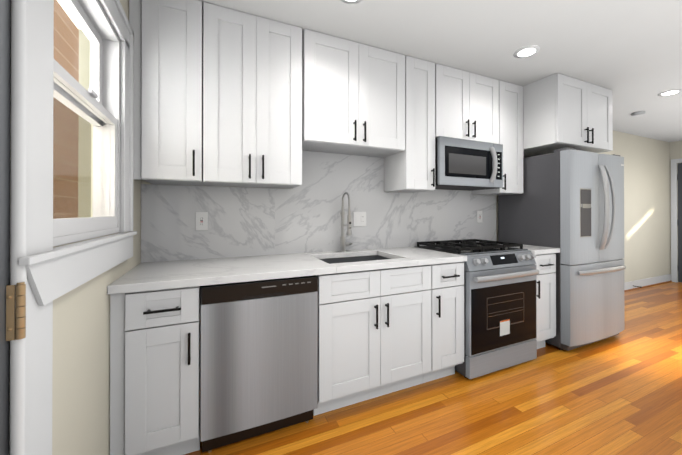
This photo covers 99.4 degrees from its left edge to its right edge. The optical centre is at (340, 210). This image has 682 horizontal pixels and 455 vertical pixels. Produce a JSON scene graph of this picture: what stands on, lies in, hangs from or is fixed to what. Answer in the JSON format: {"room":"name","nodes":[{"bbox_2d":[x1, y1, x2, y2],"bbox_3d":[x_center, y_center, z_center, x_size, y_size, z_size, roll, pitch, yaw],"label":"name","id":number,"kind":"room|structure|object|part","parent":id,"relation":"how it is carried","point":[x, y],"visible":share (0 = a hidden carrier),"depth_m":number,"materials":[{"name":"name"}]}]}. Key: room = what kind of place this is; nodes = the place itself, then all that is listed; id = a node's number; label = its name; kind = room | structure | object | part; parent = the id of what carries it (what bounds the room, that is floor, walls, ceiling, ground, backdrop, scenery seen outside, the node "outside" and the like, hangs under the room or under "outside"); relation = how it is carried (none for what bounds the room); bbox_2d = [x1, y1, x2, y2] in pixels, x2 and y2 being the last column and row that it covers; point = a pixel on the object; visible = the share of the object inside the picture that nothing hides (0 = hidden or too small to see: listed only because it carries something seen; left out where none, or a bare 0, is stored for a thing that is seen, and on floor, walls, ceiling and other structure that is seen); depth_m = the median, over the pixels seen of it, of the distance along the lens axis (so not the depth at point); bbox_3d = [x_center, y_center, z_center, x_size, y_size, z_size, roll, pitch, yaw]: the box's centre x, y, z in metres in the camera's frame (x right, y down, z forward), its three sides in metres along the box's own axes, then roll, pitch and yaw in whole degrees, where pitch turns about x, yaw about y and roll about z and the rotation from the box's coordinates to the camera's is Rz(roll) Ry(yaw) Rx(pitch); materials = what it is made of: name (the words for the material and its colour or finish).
{"room":"kitchen","nodes":[
{"label":"kitchen","id":0,"kind":"room"},
{"bbox_2d":[9,0,140,454],"bbox_3d":[-0.427,-0.005,-0.285,0.160,2.485,4.600,0,0,-24],"label":"wall","id":1,"kind":"structure","parent":0,"point":[81,379],"depth_m":1.05,"materials":[{"name":"beige paint"}]},
{"bbox_2d":[0,0,25,454],"bbox_3d":[-0.556,0.207,0.261,0.137,2.048,0.895,0,0,-24],"label":"door","id":2,"kind":"structure","parent":1,"relation":"in","point":[5,54],"depth_m":0.65,"materials":[{"name":"grey paint"}]},
{"bbox_3d":[-0.738,0.227,0.656,0.030,0.128,0.019,0,0,-24],"label":"hinge","id":3,"kind":"part","parent":2,"relation":"part of","materials":[{"name":"gold metal"}]},
{"bbox_2d":[10,0,53,454],"bbox_3d":[-0.574,0.137,0.280,0.025,2.205,1.132,0,0,-24],"label":"door frame","id":4,"kind":"structure","parent":1,"relation":"attached to","point":[31,206],"depth_m":0.70,"materials":[{"name":"white wood"}]},
{"bbox_2d":[18,231,136,305],"bbox_3d":[-0.945,0.175,1.108,0.069,0.134,1.008,0,0,-24],"label":"window sill","id":5,"kind":"structure","parent":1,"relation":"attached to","point":[55,273],"depth_m":0.88,"materials":[{"name":"white wood"}]},
{"bbox_2d":[53,0,133,246],"bbox_3d":[-1.033,-0.428,1.137,0.187,1.070,0.827,0,0,-24],"label":"double-hung window","id":6,"kind":"structure","parent":1,"relation":"in","point":[91,98],"depth_m":1.36,"materials":[{"name":"white plastic"}]},
{"bbox_2d":[141,130,669,282],"bbox_3d":[2.271,0.007,3.587,8.220,2.485,0.310,0,0,-24],"label":"wall","id":7,"kind":"structure","parent":0,"point":[646,207],"depth_m":4.80,"materials":[{"name":"beige paint"}]},
{"bbox_2d":[129,0,203,185],"bbox_3d":[-1.041,-0.707,1.762,0.360,1.065,0.355,0,0,-24],"label":"upper cabinet","id":8,"kind":"object","parent":7,"relation":"attached to","point":[172,102],"depth_m":1.64,"materials":[{"name":"white wood"}]},
{"bbox_3d":[-1.132,-0.707,1.594,0.056,1.065,0.019,0,0,-24],"label":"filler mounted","id":9,"kind":"part","parent":8,"relation":"part of","materials":[{"name":"white wood"}]},
{"bbox_2d":[203,2,301,188],"bbox_3d":[-0.595,-0.706,1.958,0.605,1.065,0.355,0,0,-24],"label":"upper cabinet","id":10,"kind":"object","parent":7,"relation":"attached to","point":[252,101],"visible":1,"depth_m":1.81,"materials":[{"name":"white wood"}]},
{"bbox_2d":[141,151,495,262],"bbox_3d":[0.205,-0.053,2.500,3.239,0.843,0.010,0,0,-24],"label":"backsplash","id":11,"kind":"structure","parent":7,"relation":"attached to","point":[305,217],"depth_m":2.30,"materials":[{"name":"stone"}]},
{"bbox_2d":[195,212,207,229],"bbox_3d":[-0.953,0.070,1.978,0.076,0.124,0.010,0,0,-24],"label":"outlet","id":12,"kind":"object","parent":11,"relation":"attached to","point":[201,221],"visible":1,"depth_m":1.98,"materials":[{"name":"white plastic"}]},
{"bbox_2d":[353,212,365,225],"bbox_3d":[0.161,0.069,2.469,0.122,0.124,0.008,0,0,-24],"label":"outlet","id":13,"kind":"object","parent":11,"relation":"attached to","point":[359,218],"visible":1,"depth_m":2.46,"materials":[{"name":"white plastic"}]},
{"bbox_2d":[477,211,481,222],"bbox_3d":[1.460,0.059,3.041,0.076,0.124,0.010,0,0,-24],"label":"electrical outlet","id":14,"kind":"object","parent":11,"relation":"attached to","point":[479,216],"visible":1,"depth_m":3.03,"materials":[{"name":"white plastic"}]},
{"bbox_2d":[302,29,404,157],"bbox_3d":[0.072,-0.858,2.253,0.831,0.760,0.355,0,0,-24],"label":"upper cabinet","id":15,"kind":"object","parent":7,"relation":"attached to","point":[353,98],"visible":0.96,"depth_m":2.10,"materials":[{"name":"white wood"}]},
{"bbox_2d":[384,56,434,192],"bbox_3d":[0.593,-0.704,2.482,0.297,1.065,0.355,0,0,-24],"label":"upper cabinet","id":16,"kind":"object","parent":7,"relation":"attached to","point":[410,168],"visible":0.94,"depth_m":2.36,"materials":[{"name":"white wood"}]},
{"bbox_2d":[435,64,498,143],"bbox_3d":[1.081,-0.929,2.697,0.755,0.615,0.355,0,0,-24],"label":"upper cabinet","id":17,"kind":"object","parent":7,"relation":"attached to","point":[466,105],"visible":0.75,"depth_m":2.55,"materials":[{"name":"white wood"}]},
{"bbox_2d":[435,136,502,190],"bbox_3d":[1.097,-0.416,2.667,0.756,0.405,0.417,0,0,-24],"label":"microwave","id":18,"kind":"object","parent":17,"relation":"attached to","point":[465,164],"visible":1,"depth_m":2.51,"materials":[{"name":"silver metal"}]},
{"bbox_2d":[472,80,522,194],"bbox_3d":[1.589,-0.703,2.921,0.341,1.065,0.355,0,0,-24],"label":"upper cabinet","id":19,"kind":"object","parent":7,"relation":"attached to","point":[511,117],"visible":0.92,"depth_m":2.80,"materials":[{"name":"white wood"}]},
{"bbox_2d":[523,73,612,157],"bbox_3d":[2.232,-0.923,3.037,0.915,0.623,0.662,0,0,-24],"label":"upper cabinet","id":20,"kind":"object","parent":7,"relation":"attached to","point":[560,111],"visible":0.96,"depth_m":2.74,"materials":[{"name":"white wood"}]},
{"bbox_2d":[624,274,671,291],"bbox_3d":[4.199,1.188,4.416,3.700,0.130,0.040,0,0,-24],"label":"baseboard","id":21,"kind":"structure","parent":7,"relation":"attached to","point":[646,282],"depth_m":4.75,"materials":[{"name":"white wood"}]},
{"bbox_2d":[184,282,681,454],"bbox_3d":[3.231,1.283,1.404,8.700,0.080,5.350,0,0,-24],"label":"floor","id":22,"kind":"structure","parent":0,"point":[620,393],"depth_m":1.80,"materials":[{"name":"brown wood"}]},
{"bbox_2d":[110,286,200,454],"bbox_3d":[-0.980,0.805,1.619,0.359,0.876,0.657,0,0,-24],"label":"base cabinet","id":23,"kind":"object","parent":22,"relation":"on","point":[163,372],"depth_m":1.35,"materials":[{"name":"white wood"}]},
{"bbox_3d":[-1.012,0.804,1.312,0.054,0.876,0.019,0,0,-24],"label":"base cabinet filler","id":24,"kind":"part","parent":23,"relation":"part of","materials":[{"name":"white wood"}]},
{"bbox_2d":[201,275,317,452],"bbox_3d":[-0.535,0.809,1.817,0.602,0.870,0.632,0,0,-24],"label":"dishwasher","id":25,"kind":"object","parent":22,"relation":"on","point":[258,357],"visible":0.92,"depth_m":1.52,"materials":[{"name":"silver metal"}]},
{"bbox_2d":[313,265,430,415],"bbox_3d":[0.131,0.807,2.108,0.827,0.876,0.657,0,0,-24],"label":"base cabinet","id":26,"kind":"object","parent":22,"relation":"on","point":[372,346],"visible":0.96,"depth_m":1.82,"materials":[{"name":"white wood"}]},
{"bbox_2d":[107,244,559,294],"bbox_3d":[0.336,0.348,2.201,3.239,0.038,0.637,0,0,-24],"label":"countertop","id":27,"kind":"structure","parent":26,"relation":"on","point":[150,276],"depth_m":1.73,"materials":[{"name":"stone"}]},
{"bbox_2d":[339,192,352,251],"bbox_3d":[0.056,0.086,2.307,0.104,0.486,0.169,0,0,-24],"label":"faucet","id":28,"kind":"object","parent":27,"relation":"on","point":[343,243],"visible":1,"depth_m":2.33,"materials":[{"name":"silver metal"}]},
{"bbox_2d":[320,255,406,302],"bbox_3d":[0.115,0.483,2.105,0.622,0.230,0.442,0,0,-24],"label":"sink","id":29,"kind":"object","parent":27,"relation":"in","point":[351,259],"visible":0.17,"depth_m":2.30,"materials":[{"name":"silver metal"}]},
{"bbox_2d":[423,262,463,382],"bbox_3d":[0.651,0.808,2.338,0.302,0.876,0.657,0,0,-24],"label":"base cabinet","id":30,"kind":"object","parent":22,"relation":"on","point":[447,317],"visible":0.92,"depth_m":2.07,"materials":[{"name":"white wood"}]},
{"bbox_2d":[414,239,538,378],"bbox_3d":[1.166,0.765,2.509,0.756,0.962,0.706,0,0,-24],"label":"gas range","id":31,"kind":"object","parent":22,"relation":"on","point":[500,307],"visible":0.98,"depth_m":2.23,"materials":[{"name":"grey metal"}]},
{"bbox_2d":[534,253,555,348],"bbox_3d":[1.647,0.809,2.776,0.320,0.876,0.657,0,0,-24],"label":"base cabinet","id":32,"kind":"object","parent":22,"relation":"on","point":[546,298],"visible":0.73,"depth_m":2.52,"materials":[{"name":"white wood"}]},
{"bbox_2d":[498,147,625,350],"bbox_3d":[2.272,0.347,2.951,0.900,1.802,0.792,0,0,-24],"label":"refrigerator","id":33,"kind":"object","parent":22,"relation":"on","point":[569,202],"visible":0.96,"depth_m":2.62,"materials":[{"name":"grey metal"}]},
{"bbox_2d":[198,0,681,141],"bbox_3d":[3.231,-1.282,1.413,8.700,0.080,5.350,0,0,-24],"label":"ceiling","id":34,"kind":"structure","parent":0,"point":[628,53],"depth_m":2.05,"materials":[{"name":"paint"}]},
{"bbox_2d":[340,0,361,3],"bbox_3d":[0.060,-1.237,1.639,0.176,0.007,0.176,0,0,-24],"label":"recessed light","id":35,"kind":"object","parent":34,"relation":"in","point":[351,1],"visible":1,"depth_m":1.70,"materials":[{"name":"white"}]},
{"bbox_2d":[513,45,539,57],"bbox_3d":[1.442,-1.234,2.248,0.176,0.007,0.176,0,0,-24],"label":"recessed light","id":36,"kind":"object","parent":34,"relation":"in","point":[526,51],"visible":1,"depth_m":2.23,"materials":[{"name":"white"}]},
{"bbox_2d":[631,111,644,116],"bbox_3d":[3.730,-1.214,3.627,0.124,0.038,0.124,0,0,-24],"label":"smoke detector","id":37,"kind":"object","parent":34,"relation":"attached to","point":[638,113],"visible":1,"depth_m":3.60,"materials":[{"name":"white plastic"}]},
{"bbox_2d":[658,89,681,95],"bbox_3d":[3.432,-1.232,3.015,0.176,0.007,0.176,0,0,-24],"label":"recessed light","id":38,"kind":"object","parent":34,"relation":"in","point":[670,92],"visible":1,"depth_m":3.00,"materials":[{"name":"white"}]},
{"bbox_2d":[670,141,681,275],"bbox_3d":[6.918,0.006,3.033,0.160,2.485,4.750,0,0,-24],"label":"wall","id":39,"kind":"structure","parent":0,"point":[675,149],"depth_m":5.11,"materials":[{"name":"beige paint"}]},
{"bbox_2d":[671,158,681,281],"bbox_3d":[6.100,0.168,4.666,0.019,2.170,1.060,0,0,-24],"label":"door frame","id":40,"kind":"structure","parent":39,"relation":"attached to","point":[674,276],"depth_m":5.11,"materials":[{"name":"white wood"}]},
{"bbox_2d":[677,163,681,281],"bbox_3d":[6.136,0.202,4.684,0.052,2.088,0.915,0,0,-24],"label":"entry door","id":41,"kind":"structure","parent":39,"relation":"in","point":[679,179],"depth_m":5.08,"materials":[{"name":"grey wood"}]},
{"label":"outside","id":42,"kind":"structure","parent":0,"visible":0},
{"bbox_2d":[53,0,78,218],"bbox_3d":[-4.129,-2.221,4.976,0.100,7.050,20.000,0,0,-24],"label":"facade","id":43,"kind":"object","parent":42,"point":[74,44],"depth_m":3.68,"materials":[{"name":"brick"}]}
]}

